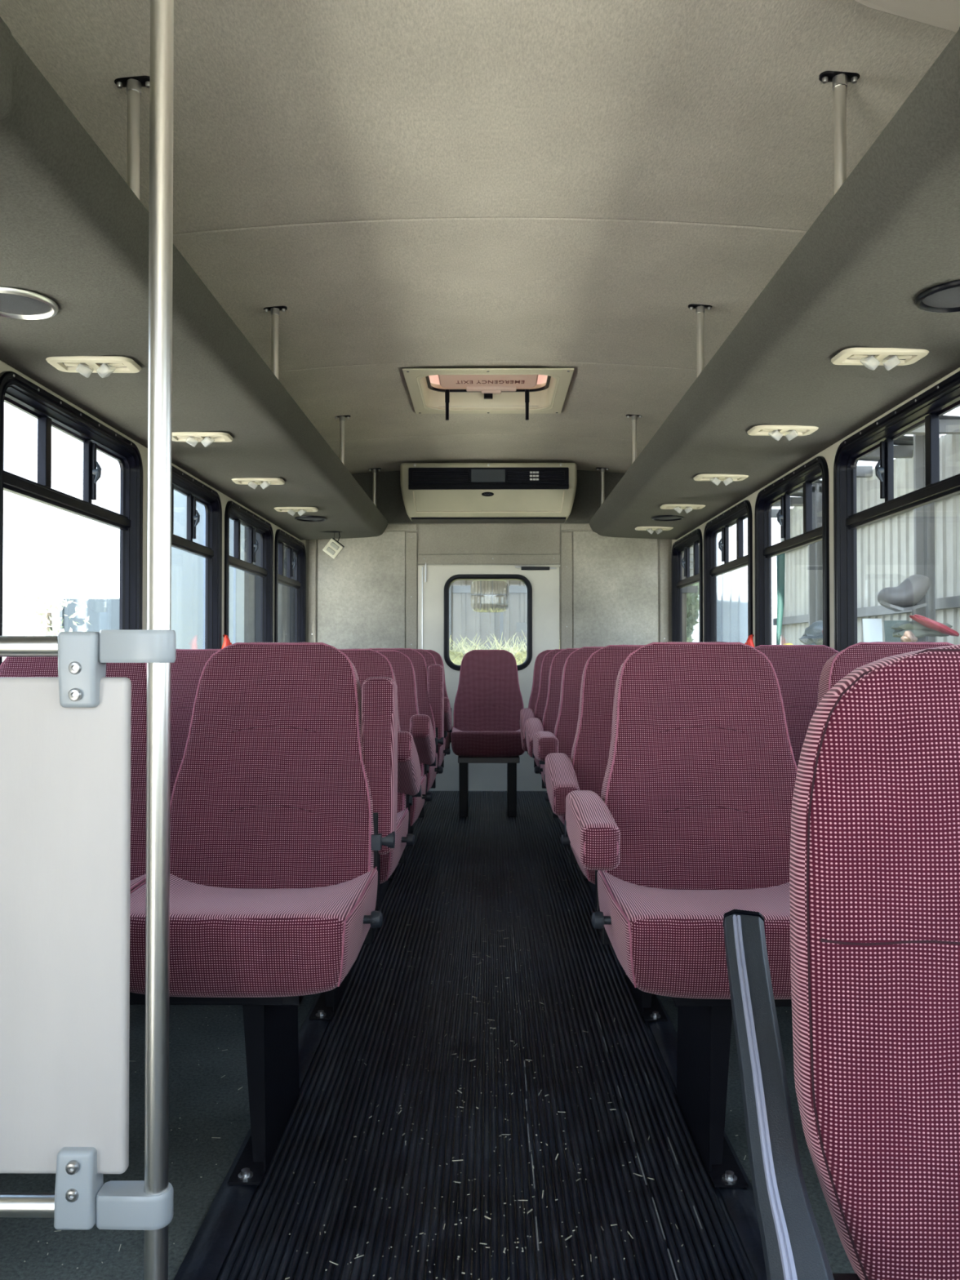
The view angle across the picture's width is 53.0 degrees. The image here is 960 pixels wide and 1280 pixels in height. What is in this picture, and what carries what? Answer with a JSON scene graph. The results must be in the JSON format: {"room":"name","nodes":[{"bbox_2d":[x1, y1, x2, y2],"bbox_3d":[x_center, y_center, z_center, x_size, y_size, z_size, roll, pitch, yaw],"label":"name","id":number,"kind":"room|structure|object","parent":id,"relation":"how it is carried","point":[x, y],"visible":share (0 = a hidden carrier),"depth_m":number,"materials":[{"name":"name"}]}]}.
{"room":"bus interior","nodes":[
{"label":"bus interior","id":0,"kind":"room"},
{"bbox_2d":[0,360,305,645],"bbox_3d":[-1.236,-0.078,2.624,0.045,2.190,7.720,0,-1,1],"label":"wall","id":1,"kind":"structure","parent":0,"point":[4,366],"depth_m":3.47,"materials":[{"name":"beige"}]},
{"bbox_2d":[0,371,142,665],"bbox_3d":[-1.225,-0.263,2.897,0.062,0.848,1.010,0,-1,1],"label":"window","id":2,"kind":"structure","parent":1,"relation":"in","point":[18,392],"depth_m":3.02,"materials":[{"name":"black"}]},
{"bbox_2d":[146,465,231,648],"bbox_3d":[-1.191,-0.248,3.956,0.107,0.848,0.950,0,-1,1],"label":"window","id":3,"kind":"structure","parent":1,"relation":"in","point":[195,491],"depth_m":4.34,"materials":[{"name":"black"}]},
{"bbox_2d":[0,17,387,540],"bbox_3d":[-0.921,-0.766,2.596,0.582,0.136,7.450,0,-1,1],"label":"rack","id":4,"kind":"object","parent":1,"relation":"attached to","point":[74,234],"visible":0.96,"depth_m":2.29,"materials":[{"name":"fabric"}]},
{"bbox_2d":[0,286,58,319],"bbox_3d":[-0.994,-0.715,2.050,0.176,0.010,0.176,0,-1,1],"label":"ceiling speaker","id":5,"kind":"object","parent":4,"relation":"attached to","point":[15,303],"visible":1,"depth_m":2.06,"materials":[{"name":"silver metal"}]},
{"bbox_2d":[0,293,51,315],"bbox_3d":[-0.994,-0.718,2.051,0.151,0.005,0.151,0,-1,1],"label":"speaker grille","id":6,"kind":"object","parent":5,"relation":"attached to","point":[11,304],"depth_m":2.05,"materials":[{"name":"grey metal"}]},
{"bbox_2d":[45,355,141,377],"bbox_3d":[-0.995,-0.697,2.480,0.218,0.044,0.118,0,-1,-2],"label":"light","id":7,"kind":"object","parent":4,"relation":"attached to","point":[85,364],"visible":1,"depth_m":2.47,"materials":[{"name":"beige plastic"}]},
{"bbox_2d":[172,431,233,446],"bbox_3d":[-0.966,-0.685,3.310,0.218,0.044,0.118,0,-1,-2],"label":"light","id":8,"kind":"object","parent":4,"relation":"attached to","point":[207,437],"visible":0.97,"depth_m":3.30,"materials":[{"name":"beige plastic"}]},
{"bbox_2d":[231,477,284,488],"bbox_3d":[-0.958,-0.673,4.160,0.218,0.044,0.118,0,-1,-2],"label":"light","id":9,"kind":"object","parent":4,"relation":"attached to","point":[246,481],"visible":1,"depth_m":4.14,"materials":[{"name":"beige plastic"}]},
{"bbox_2d":[274,506,318,515],"bbox_3d":[-0.949,-0.662,4.970,0.218,0.044,0.118,0,-1,-2],"label":"light","id":10,"kind":"object","parent":4,"relation":"attached to","point":[277,508],"visible":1,"depth_m":4.94,"materials":[{"name":"beige plastic"}]},
{"bbox_2d":[294,515,326,521],"bbox_3d":[-0.936,-0.670,5.320,0.176,0.010,0.176,0,-1,1],"label":"ceiling speaker","id":11,"kind":"object","parent":4,"relation":"attached to","point":[305,518],"visible":1,"depth_m":5.32,"materials":[{"name":"black"}]},
{"bbox_2d":[320,531,344,559],"bbox_3d":[-0.914,-0.584,5.925,0.152,0.172,0.044,0,-1,1],"label":"light","id":12,"kind":"object","parent":4,"relation":"hanging from","point":[333,548],"visible":1,"depth_m":5.91,"materials":[{"name":"beige"}]},
{"bbox_2d":[224,500,273,642],"bbox_3d":[-1.204,-0.234,4.974,0.062,0.848,0.965,0,-1,1],"label":"window","id":13,"kind":"structure","parent":1,"relation":"in","point":[240,516],"depth_m":5.11,"materials":[{"name":"black"}]},
{"bbox_2d":[274,528,306,642],"bbox_3d":[-1.193,-0.220,5.976,0.062,0.848,0.880,0,-1,1],"label":"window","id":14,"kind":"structure","parent":1,"relation":"in","point":[282,540],"depth_m":6.10,"materials":[{"name":"black"}]},
{"bbox_2d":[0,791,854,1279],"bbox_3d":[0.017,0.987,2.586,2.460,0.060,7.700,0,-1,1],"label":"floor","id":15,"kind":"structure","parent":0,"point":[195,1091],"depth_m":1.79,"materials":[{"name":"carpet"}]},
{"bbox_2d":[143,0,173,1279],"bbox_3d":[-0.445,-0.141,1.337,0.068,2.160,0.068,0,-1,1],"label":"pole","id":16,"kind":"object","parent":15,"relation":"on","point":[162,11],"visible":1,"depth_m":1.32,"materials":[{"name":"silver metal"}]},
{"bbox_2d":[0,629,176,1230],"bbox_3d":[-0.822,0.393,1.328,0.798,0.814,0.055,0,-1,1],"label":"panel","id":17,"kind":"object","parent":16,"relation":"attached to","point":[65,740],"visible":1,"depth_m":1.32,"materials":[{"name":"white plastic"}]},
{"bbox_2d":[173,800,426,1279],"bbox_3d":[-0.405,0.950,2.556,0.062,0.012,7.590,0,-1,1],"label":"trim","id":18,"kind":"structure","parent":15,"relation":"on","point":[206,1257],"depth_m":1.56,"materials":[{"name":"rubber"}]},
{"bbox_2d":[0,641,397,1184],"bbox_3d":[-0.675,0.473,1.816,1.002,0.944,0.529,0,-1,1],"label":"seat","id":19,"kind":"object","parent":18,"relation":"on","point":[284,797],"visible":0.56,"depth_m":1.92,"materials":[{"name":"pink"}]},
{"bbox_2d":[129,873,146,891],"bbox_3d":[-0.852,0.522,1.772,0.428,0.145,0.439,0,-1,1],"label":"seat cushion","id":20,"kind":"object","parent":19,"relation":"on","point":[138,881],"depth_m":1.82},
{"bbox_2d":[129,867,377,997],"bbox_3d":[-0.421,0.522,1.768,0.428,0.145,0.439,0,-1,1],"label":"seat cushion","id":21,"kind":"object","parent":19,"relation":"on","point":[235,932],"depth_m":1.57,"materials":[{"name":"fabric"}]},
{"bbox_2d":[170,648,421,1019],"bbox_3d":[-0.667,0.489,2.577,1.002,0.934,0.573,0,-1,1],"label":"seat","id":22,"kind":"object","parent":18,"relation":"on","point":[186,671],"visible":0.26,"depth_m":2.70,"materials":[{"name":"pink fabric"}]},
{"bbox_2d":[379,808,408,884],"bbox_3d":[-0.413,0.533,2.507,0.428,0.145,0.439,0,-1,1],"label":"seat cushion","id":23,"kind":"object","parent":22,"relation":"on","point":[388,862],"depth_m":2.42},
{"bbox_2d":[375,649,435,910],"bbox_3d":[-0.659,0.500,3.320,1.002,0.933,0.578,0,-1,1],"label":"seat","id":24,"kind":"object","parent":18,"relation":"on","point":[420,726],"visible":0.16,"depth_m":3.41,"materials":[{"name":"pink fabric"}]},
{"bbox_2d":[409,774,426,826],"bbox_3d":[-0.406,0.543,3.247,0.428,0.145,0.439,0,-1,1],"label":"seat cushion","id":25,"kind":"object","parent":24,"relation":"on","point":[416,811],"depth_m":3.14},
{"bbox_2d":[368,648,444,879],"bbox_3d":[-0.652,0.504,4.035,1.002,0.945,0.528,0,-1,1],"label":"seat","id":26,"kind":"object","parent":18,"relation":"on","point":[430,679],"visible":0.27,"depth_m":4.17,"materials":[{"name":"pink fabric"}]},
{"bbox_2d":[426,754,437,791],"bbox_3d":[-0.398,0.554,3.987,0.428,0.145,0.439,0,-1,1],"label":"seat cushion","id":27,"kind":"object","parent":26,"relation":"on","point":[431,776],"depth_m":3.87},
{"bbox_2d":[409,648,452,834],"bbox_3d":[-0.645,0.515,4.774,1.002,0.944,0.527,0,-1,1],"label":"seat","id":28,"kind":"object","parent":18,"relation":"on","point":[428,657],"visible":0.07,"depth_m":4.79,"materials":[{"name":"pink fabric"}]},
{"bbox_2d":[438,738,445,766],"bbox_3d":[-0.391,0.564,4.727,0.428,0.145,0.439,0,-1,1],"label":"seat cushion","id":29,"kind":"object","parent":28,"relation":"on","point":[442,750],"depth_m":4.64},
{"bbox_2d":[425,649,451,749],"bbox_3d":[-0.653,0.526,5.516,0.970,0.944,0.531,0,-1,1],"label":"seat","id":30,"kind":"object","parent":15,"relation":"on","point":[437,657],"visible":0.12,"depth_m":5.68,"materials":[{"name":"pink"}]},
{"bbox_2d":[217,791,756,1279],"bbox_3d":[0.022,0.951,2.562,0.792,0.009,7.610,0,-1,1],"label":"floor mat","id":31,"kind":"object","parent":15,"relation":"on","point":[326,1122],"visible":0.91,"depth_m":1.94,"materials":[{"name":"rubber"}]},
{"bbox_2d":[450,649,524,816],"bbox_3d":[0.050,0.519,5.508,0.428,0.931,0.529,0,-1,1],"label":"seat","id":32,"kind":"object","parent":31,"relation":"on","point":[488,704],"visible":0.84,"depth_m":5.61,"materials":[{"name":"pink"}]},
{"bbox_2d":[450,727,524,756],"bbox_3d":[0.050,0.574,5.463,0.428,0.145,0.439,0,-1,1],"label":"seat cushion","id":33,"kind":"object","parent":32,"relation":"on","point":[465,741],"depth_m":5.26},
{"bbox_2d":[284,862,714,1279],"bbox_3d":[0.030,0.947,2.708,0.710,0.005,2.957,0,-1,1],"label":"crumbs","id":34,"kind":"object","parent":31,"relation":"on","point":[530,1211],"visible":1,"depth_m":1.76,"materials":[{"name":"beige"}]},
{"bbox_2d":[526,649,552,711],"bbox_3d":[0.756,0.525,5.501,0.970,0.944,0.530,0,-1,1],"label":"seat","id":35,"kind":"object","parent":31,"relation":"on","point":[534,694],"visible":0.06,"depth_m":5.65,"materials":[{"name":"pink"}]},
{"bbox_2d":[520,648,564,831],"bbox_3d":[0.718,0.515,4.763,1.031,0.944,0.531,0,-1,1],"label":"seat","id":36,"kind":"object","parent":31,"relation":"on","point":[525,713],"visible":0.09,"depth_m":4.89,"materials":[{"name":"pink fabric"}]},
{"bbox_2d":[524,648,587,879],"bbox_3d":[0.710,0.504,4.021,1.031,0.945,0.527,0,-1,1],"label":"seat","id":37,"kind":"object","parent":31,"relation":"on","point":[533,725],"visible":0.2,"depth_m":4.15,"materials":[{"name":"pink fabric"}]},
{"bbox_2d":[506,865,702,1279],"bbox_3d":[0.233,0.949,2.769,0.266,0.001,2.864,0,-1,1],"label":"dust streaks","id":38,"kind":"object","parent":31,"relation":"on","point":[668,1252],"visible":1,"depth_m":1.72,"materials":[{"name":"grey"}]},
{"bbox_2d":[532,646,753,824],"bbox_3d":[0.703,0.493,3.276,1.031,0.946,0.517,0,-1,1],"label":"seat","id":39,"kind":"object","parent":31,"relation":"on","point":[544,743],"visible":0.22,"depth_m":3.41,"materials":[{"name":"pink fabric"}]},
{"bbox_2d":[544,644,839,1021],"bbox_3d":[0.695,0.483,2.537,1.031,0.946,0.519,0,-1,1],"label":"seat","id":40,"kind":"object","parent":31,"relation":"on","point":[797,668],"visible":0.25,"depth_m":2.68,"materials":[{"name":"pink fabric"}]},
{"bbox_2d":[569,843,595,884],"bbox_3d":[0.455,0.533,2.499,0.428,0.145,0.439,0,-1,1],"label":"seat cushion","id":41,"kind":"object","parent":40,"relation":"on","point":[590,874],"depth_m":2.36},
{"bbox_2d":[564,641,953,1187],"bbox_3d":[0.688,0.473,1.798,1.031,0.945,0.522,0,-1,1],"label":"seat","id":42,"kind":"object","parent":31,"relation":"on","point":[689,826],"visible":0.64,"depth_m":1.91,"materials":[{"name":"pink"}]},
{"bbox_2d":[596,870,791,999],"bbox_3d":[0.447,0.522,1.759,0.428,0.145,0.439,0,-1,1],"label":"seat cushion","id":43,"kind":"object","parent":42,"relation":"on","point":[664,929],"depth_m":1.57,"materials":[{"name":"fabric"}]},
{"bbox_2d":[562,823,767,1279],"bbox_3d":[0.448,0.950,2.547,0.058,0.012,7.590,0,-1,1],"label":"trim","id":44,"kind":"structure","parent":15,"relation":"on","point":[740,1203],"depth_m":1.61,"materials":[{"name":"metal"}]},
{"bbox_2d":[722,644,959,1279],"bbox_3d":[0.494,0.469,1.003,0.491,0.928,0.436,0,-1,1],"label":"seat","id":45,"kind":"object","parent":15,"relation":"on","point":[874,867],"visible":1,"depth_m":0.90,"materials":[{"name":"pink"}]},
{"bbox_2d":[0,0,955,474],"bbox_3d":[0.017,-1.185,2.627,2.505,0.108,7.720,0,-1,1],"label":"ceiling","id":46,"kind":"structure","parent":0,"point":[418,184],"depth_m":2.45,"materials":[{"name":"plastic"}]},
{"bbox_2d":[114,75,149,199],"bbox_3d":[-0.739,-0.987,2.052,0.086,0.421,0.032,0,-1,2],"label":"stanchion","id":47,"kind":"object","parent":46,"relation":"attached to","point":[133,85],"visible":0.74,"depth_m":2.04,"materials":[{"name":"silver metal"}]},
{"bbox_2d":[263,306,287,379],"bbox_3d":[-0.725,-0.968,3.401,0.086,0.421,0.032,0,-1,3],"label":"stanchion","id":48,"kind":"object","parent":46,"relation":"attached to","point":[274,310],"visible":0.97,"depth_m":3.39,"materials":[{"name":"silver metal"}]},
{"bbox_2d":[334,415,351,464],"bbox_3d":[-0.710,-0.946,4.951,0.086,0.421,0.032,0,-1,0],"label":"stanchion","id":49,"kind":"object","parent":46,"relation":"attached to","point":[342,418],"visible":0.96,"depth_m":4.94,"materials":[{"name":"silver metal"}]},
{"bbox_2d":[402,368,573,420],"bbox_3d":[0.039,-1.171,4.557,0.748,0.250,0.764,0,-1,1],"label":"roof hatch","id":50,"kind":"object","parent":46,"relation":"attached to","point":[493,390],"visible":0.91,"depth_m":4.75,"materials":[{"name":"beige plastic"}]},
{"bbox_2d":[626,414,641,463],"bbox_3d":[0.792,-0.948,4.936,0.086,0.421,0.032,0,-1,3],"label":"stanchion","id":51,"kind":"object","parent":46,"relation":"attached to","point":[633,417],"visible":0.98,"depth_m":4.93,"materials":[{"name":"silver metal"}]},
{"bbox_2d":[688,303,712,377],"bbox_3d":[0.776,-0.969,3.386,0.086,0.421,0.032,0,-1,1],"label":"stanchion","id":52,"kind":"object","parent":46,"relation":"attached to","point":[700,308],"visible":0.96,"depth_m":3.38,"materials":[{"name":"silver metal"}]},
{"bbox_2d":[818,71,859,194],"bbox_3d":[0.763,-0.988,2.036,0.086,0.421,0.032,0,-1,0],"label":"stanchion","id":53,"kind":"object","parent":46,"relation":"attached to","point":[839,80],"visible":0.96,"depth_m":2.03,"materials":[{"name":"silver metal"}]},
{"bbox_2d":[305,523,671,648],"bbox_3d":[0.056,-0.054,6.476,2.540,2.250,0.050,0,-1,1],"label":"wall","id":54,"kind":"structure","parent":0,"point":[416,531],"depth_m":6.46,"materials":[{"name":"fabric"}]},
{"bbox_2d":[307,539,316,642],"bbox_3d":[-1.128,0.161,6.449,0.057,1.700,0.022,0,-1,1],"label":"trim","id":55,"kind":"structure","parent":54,"relation":"attached to","point":[312,544],"depth_m":6.45,"materials":[{"name":"fabric"}]},
{"bbox_2d":[317,531,404,648],"bbox_3d":[-0.795,0.140,6.453,0.587,1.742,0.008,0,-1,1],"label":"wall panel","id":56,"kind":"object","parent":54,"relation":"attached to","point":[361,591],"depth_m":6.46,"materials":[{"name":"fabric"}]},
{"bbox_2d":[385,524,417,530],"bbox_3d":[-0.779,-0.758,6.462,0.710,0.042,0.014,0,-1,1],"label":"trim","id":57,"kind":"structure","parent":54,"relation":"attached to","point":[390,526],"depth_m":6.45,"materials":[{"name":"plastic"}]},
{"bbox_2d":[406,532,417,648],"bbox_3d":[-0.458,0.143,6.444,0.072,1.735,0.018,0,-1,1],"label":"trim","id":58,"kind":"structure","parent":54,"relation":"attached to","point":[411,543],"depth_m":6.44,"materials":[{"name":"fabric"}]},
{"bbox_2d":[351,470,624,523],"bbox_3d":[0.056,-0.967,6.461,2.420,0.365,0.006,0,-1,1],"label":"trim","id":59,"kind":"structure","parent":54,"relation":"attached to","point":[389,500],"depth_m":6.46,"materials":[{"name":"plastic"}]},
{"bbox_2d":[400,462,577,523],"bbox_3d":[0.056,-0.956,6.279,1.130,0.352,0.340,0,-1,1],"label":"air conditioner","id":60,"kind":"object","parent":54,"relation":"attached to","point":[432,492],"visible":1,"depth_m":6.14,"materials":[{"name":"beige plastic"}]},
{"bbox_2d":[411,469,469,481],"bbox_3d":[-0.251,-1.046,6.125,0.370,0.075,0.007,0,-1,1],"label":"vent","id":61,"kind":"object","parent":60,"relation":"attached to","point":[417,475],"depth_m":6.13,"materials":[{"name":"black"}]},
{"bbox_2d":[411,516,565,523],"bbox_3d":[0.056,-0.786,6.311,1.000,0.014,0.200,0,-1,1],"label":"drip tray","id":62,"kind":"object","parent":60,"relation":"on","point":[415,519],"depth_m":6.23,"materials":[{"name":"black"}]},
{"bbox_2d":[506,469,565,481],"bbox_3d":[0.357,-1.046,6.119,0.375,0.075,0.007,0,-1,1],"label":"vent","id":63,"kind":"object","parent":60,"relation":"attached to","point":[513,475],"depth_m":6.12,"materials":[{"name":"black"}]},
{"bbox_2d":[417,562,559,791],"bbox_3d":[0.061,0.276,6.492,0.955,1.590,0.150,0,-1,1],"label":"door","id":64,"kind":"structure","parent":54,"relation":"in","point":[541,582],"depth_m":6.45,"materials":[{"name":"white"}]},
{"bbox_2d":[471,580,509,612],"bbox_3d":[0.066,-0.293,6.433,0.256,0.214,0.025,0,-1,1],"label":"lens","id":65,"kind":"object","parent":64,"relation":"attached to","point":[486,596],"visible":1,"depth_m":6.43,"materials":[{"name":"clear glass"}]},
{"bbox_2d":[417,524,559,553],"bbox_3d":[0.060,-0.679,6.457,0.955,0.200,0.006,0,-1,1],"label":"trim","id":66,"kind":"structure","parent":54,"relation":"attached to","point":[432,538],"depth_m":6.45,"materials":[{"name":"plastic"}]},
{"bbox_2d":[417,554,560,564],"bbox_3d":[0.060,-0.541,6.450,0.957,0.063,0.016,0,-1,1],"label":"trim","id":67,"kind":"structure","parent":54,"relation":"attached to","point":[429,558],"depth_m":6.44,"materials":[{"name":"plastic"}]},
{"bbox_2d":[560,531,572,648],"bbox_3d":[0.580,0.143,6.434,0.072,1.735,0.018,0,-1,1],"label":"trim","id":68,"kind":"structure","parent":54,"relation":"attached to","point":[566,536],"depth_m":6.43,"materials":[{"name":"plastic"}]},
{"bbox_2d":[560,523,591,529],"bbox_3d":[0.905,-0.758,6.445,0.722,0.042,0.014,0,-1,1],"label":"trim","id":69,"kind":"structure","parent":54,"relation":"attached to","point":[563,526],"depth_m":6.44,"materials":[{"name":"plastic"}]},
{"bbox_2d":[573,530,657,648],"bbox_3d":[0.907,0.140,6.436,0.567,1.742,0.008,0,-1,1],"label":"wall panel","id":70,"kind":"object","parent":54,"relation":"attached to","point":[615,579],"depth_m":6.44,"materials":[{"name":"fabric"}]},
{"bbox_2d":[659,538,669,642],"bbox_3d":[1.233,0.160,6.425,0.065,1.700,0.022,0,-1,1],"label":"trim","id":71,"kind":"structure","parent":54,"relation":"attached to","point":[664,544],"depth_m":6.42,"materials":[{"name":"plastic"}]},
{"bbox_2d":[671,367,959,648],"bbox_3d":[1.269,-0.079,2.599,0.045,2.190,7.720,0,-1,1],"label":"wall","id":72,"kind":"structure","parent":0,"point":[829,453],"depth_m":3.44,"materials":[{"name":"beige"}]},
{"bbox_2d":[671,528,702,641],"bbox_3d":[1.295,-0.220,5.951,0.062,0.848,0.880,0,-1,1],"label":"window","id":73,"kind":"structure","parent":72,"relation":"in","point":[694,539],"depth_m":6.08,"materials":[{"name":"black"}]},
{"bbox_2d":[703,499,752,641],"bbox_3d":[1.285,-0.234,4.948,0.062,0.848,0.965,0,-1,1],"label":"window","id":74,"kind":"structure","parent":72,"relation":"in","point":[740,512],"depth_m":5.08,"materials":[{"name":"black"}]},
{"bbox_2d":[589,26,959,539],"bbox_3d":[0.954,-0.766,2.576,0.580,0.136,7.450,0,-1,1],"label":"rack","id":75,"kind":"object","parent":72,"relation":"attached to","point":[889,235],"visible":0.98,"depth_m":2.33,"materials":[{"name":"plastic"}]},
{"bbox_2d":[635,526,673,533],"bbox_3d":[1.039,-0.653,5.739,0.218,0.044,0.118,0,-1,-2],"label":"light","id":76,"kind":"object","parent":75,"relation":"attached to","point":[637,528],"visible":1,"depth_m":5.70,"materials":[{"name":"beige plastic"}]},
{"bbox_2d":[651,515,684,520],"bbox_3d":[1.034,-0.671,5.300,0.176,0.010,0.176,0,-1,1],"label":"ceiling speaker","id":77,"kind":"object","parent":75,"relation":"attached to","point":[662,517],"visible":1,"depth_m":5.29,"materials":[{"name":"black"}]},
{"bbox_2d":[659,503,705,509],"bbox_3d":[1.030,-0.665,4.890,0.218,0.044,0.118,0,-1,-2],"label":"light","id":78,"kind":"object","parent":75,"relation":"attached to","point":[668,506],"visible":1,"depth_m":4.85,"materials":[{"name":"beige plastic"}]},
{"bbox_2d":[693,474,748,485],"bbox_3d":[1.022,-0.676,4.080,0.218,0.044,0.118,0,-1,-2],"label":"light","id":79,"kind":"object","parent":75,"relation":"attached to","point":[700,477],"visible":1,"depth_m":4.06,"materials":[{"name":"beige plastic"}]},
{"bbox_2d":[746,425,818,439],"bbox_3d":[1.013,-0.688,3.220,0.218,0.044,0.118,0,-1,-2],"label":"light","id":80,"kind":"object","parent":75,"relation":"attached to","point":[758,430],"visible":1,"depth_m":3.21,"materials":[{"name":"beige plastic"}]},
{"bbox_2d":[831,347,928,370],"bbox_3d":[1.005,-0.700,2.420,0.218,0.044,0.118,0,-1,-2],"label":"light","id":81,"kind":"object","parent":75,"relation":"attached to","point":[851,356],"visible":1,"depth_m":2.41,"materials":[{"name":"beige plastic"}]},
{"bbox_2d":[915,280,959,312],"bbox_3d":[1.006,-0.717,2.010,0.176,0.010,0.176,0,-1,1],"label":"ceiling speaker","id":82,"kind":"object","parent":75,"relation":"attached to","point":[945,297],"visible":1,"depth_m":2.02,"materials":[{"name":"black"}]},
{"bbox_2d":[922,286,959,307],"bbox_3d":[1.006,-0.720,2.010,0.151,0.005,0.151,0,-1,1],"label":"speaker grille","id":83,"kind":"object","parent":82,"relation":"attached to","point":[935,296],"depth_m":2.02,"materials":[{"name":"grey fabric"}]},
{"bbox_2d":[744,456,829,647],"bbox_3d":[1.252,-0.249,3.931,0.107,0.848,0.950,0,-1,1],"label":"window","id":84,"kind":"structure","parent":72,"relation":"in","point":[816,469],"depth_m":4.03,"materials":[{"name":"black"}]},
{"bbox_2d":[833,370,959,651],"bbox_3d":[1.264,-0.264,2.871,0.062,0.848,1.010,0,-1,1],"label":"window","id":85,"kind":"structure","parent":72,"relation":"in","point":[926,408],"depth_m":3.02,"materials":[{"name":"black"}]},
{"bbox_2d":[854,0,959,32],"bbox_3d":[0.460,-1.180,0.992,1.500,0.093,1.760,0,-1,1],"label":"trim","id":86,"kind":"structure","parent":72,"relation":"attached to","point":[943,14],"depth_m":1.77,"materials":[{"name":"beige"}]},
{"label":"outside","id":87,"kind":"structure","parent":0,"visible":0},
{"bbox_3d":[0.153,1.901,14.974,120.000,0.100,110.000,0,-1,1],"label":"ground","id":88,"kind":"structure","parent":87,"visible":0},
{"bbox_2d":[4,591,90,635],"bbox_3d":[-5.960,0.584,13.290,1.186,2.495,1.213,0,-1,1],"label":"young tree","id":89,"kind":"object","parent":88,"relation":"on","point":[50,626],"visible":0.22,"depth_m":13.23,"materials":[{"name":"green plant"}]},
{"bbox_2d":[59,597,119,631],"bbox_3d":[-5.131,0.620,16.531,2.000,2.405,5.030,0,-1,1],"label":"storage container","id":90,"kind":"object","parent":88,"relation":"on","point":[103,613],"visible":0.05,"depth_m":14.07,"materials":[{"name":"grey paint"}]},
{"bbox_2d":[171,489,295,648],"bbox_3d":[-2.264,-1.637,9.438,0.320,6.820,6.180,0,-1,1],"label":"window glass","id":91,"kind":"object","parent":88,"relation":"on","point":[188,569],"depth_m":7.73,"materials":[{"name":"glass"}]},
{"bbox_2d":[449,630,559,665],"bbox_3d":[0.904,0.857,10.280,5.842,1.939,3.400,0,-1,1],"label":"grass","id":92,"kind":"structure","parent":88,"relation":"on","point":[456,655],"depth_m":10.21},
{"bbox_2d":[511,622,559,648],"bbox_3d":[1.381,0.800,12.777,1.900,2.040,1.000,0,-1,1],"label":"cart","id":93,"kind":"object","parent":88,"relation":"on","point":[520,626],"visible":0.08,"depth_m":12.34,"materials":[{"name":"grey"}]},
{"bbox_2d":[449,551,697,649],"bbox_3d":[0.612,-1.041,10.960,5.200,5.670,7.300,0,-1,1],"label":"outdoor background","id":94,"kind":"object","parent":88,"relation":"on","point":[464,621],"visible":0.02,"depth_m":14.50,"materials":[{"name":"beige metal"}]},
{"bbox_2d":[686,582,699,641],"bbox_3d":[4.258,0.255,21.348,1.416,3.464,1.466,0,-1,-3],"label":"leafy tree","id":95,"kind":"object","parent":88,"relation":"on","point":[692,602],"visible":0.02,"depth_m":21.30,"materials":[{"name":"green plant"}]},
{"bbox_2d":[690,517,747,643],"bbox_3d":[5.592,-0.894,23.189,1.190,5.720,5.540,0,-1,1],"label":"trailer","id":96,"kind":"object","parent":88,"relation":"on","point":[731,586],"visible":0.04,"depth_m":20.46,"materials":[{"name":"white metal"}]},
{"bbox_2d":[771,406,959,644],"bbox_3d":[4.767,-0.568,13.661,2.854,4.800,12.400,0,-1,1],"label":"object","id":97,"kind":"object","parent":88,"relation":"on","point":[925,540],"visible":0.16,"depth_m":14.11,"materials":[{"name":"metal"}]},
{"bbox_3d":[4.710,0.970,10.690,1.400,1.640,5.500,0,-1,1],"label":"storage shelf","id":98,"kind":"object","parent":88,"relation":"on","visible":0},
{"bbox_2d":[776,552,785,644],"bbox_3d":[3.823,-0.490,12.230,0.107,1.339,0.604,0,-1,18],"label":"tarp","id":99,"kind":"object","parent":98,"relation":"on","point":[780,559],"visible":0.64,"depth_m":12.23,"materials":[{"name":"teal fabric"}]},
{"bbox_2d":[862,618,882,642],"bbox_3d":[4.295,-0.043,10.518,0.232,0.383,0.140,0,-1,1],"label":"board","id":100,"kind":"object","parent":98,"relation":"on","point":[872,628],"visible":0.64,"depth_m":10.53,"materials":[{"name":"white"}]},
{"bbox_2d":[884,620,908,641],"bbox_3d":[4.733,-0.035,10.914,0.302,0.377,0.140,0,-1,1],"label":"board","id":101,"kind":"object","parent":98,"relation":"on","point":[888,631],"visible":0.43,"depth_m":10.93,"materials":[{"name":"grey"}]},
{"bbox_2d":[877,574,930,641],"bbox_3d":[4.436,-0.275,10.139,0.597,0.836,0.404,0,-1,-27],"label":"seat","id":102,"kind":"object","parent":98,"relation":"on","point":[910,594],"visible":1,"depth_m":10.04,"materials":[{"name":"grey"}]},
{"bbox_2d":[877,574,930,607],"bbox_3d":[4.476,-0.515,10.163,0.540,0.355,0.360,0,-1,1],"label":"hood","id":103,"kind":"object","parent":102,"relation":"attached to","point":[912,592],"depth_m":10.04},
{"bbox_2d":[890,621,952,638],"bbox_3d":[4.199,-0.096,9.164,0.512,0.163,0.342,0,-1,1],"label":"fabric bundle","id":104,"kind":"object","parent":98,"relation":"on","point":[919,631],"visible":0.66,"depth_m":9.05,"materials":[{"name":"grey fabric"}]},
{"bbox_2d":[909,613,959,636],"bbox_3d":[4.219,-0.136,8.965,0.444,0.207,0.211,0,-1,-4],"label":"tarp","id":105,"kind":"object","parent":104,"relation":"on","point":[931,624],"visible":1,"depth_m":8.90,"materials":[{"name":"red"}]},
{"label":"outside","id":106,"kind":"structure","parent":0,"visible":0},
{"bbox_2d":[798,619,822,644],"bbox_3d":[3.292,-0.012,9.392,0.354,0.361,0.366,-1,-1,34],"label":"plastic bag","id":107,"kind":"object","parent":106,"point":[813,634],"visible":0.44,"depth_m":9.28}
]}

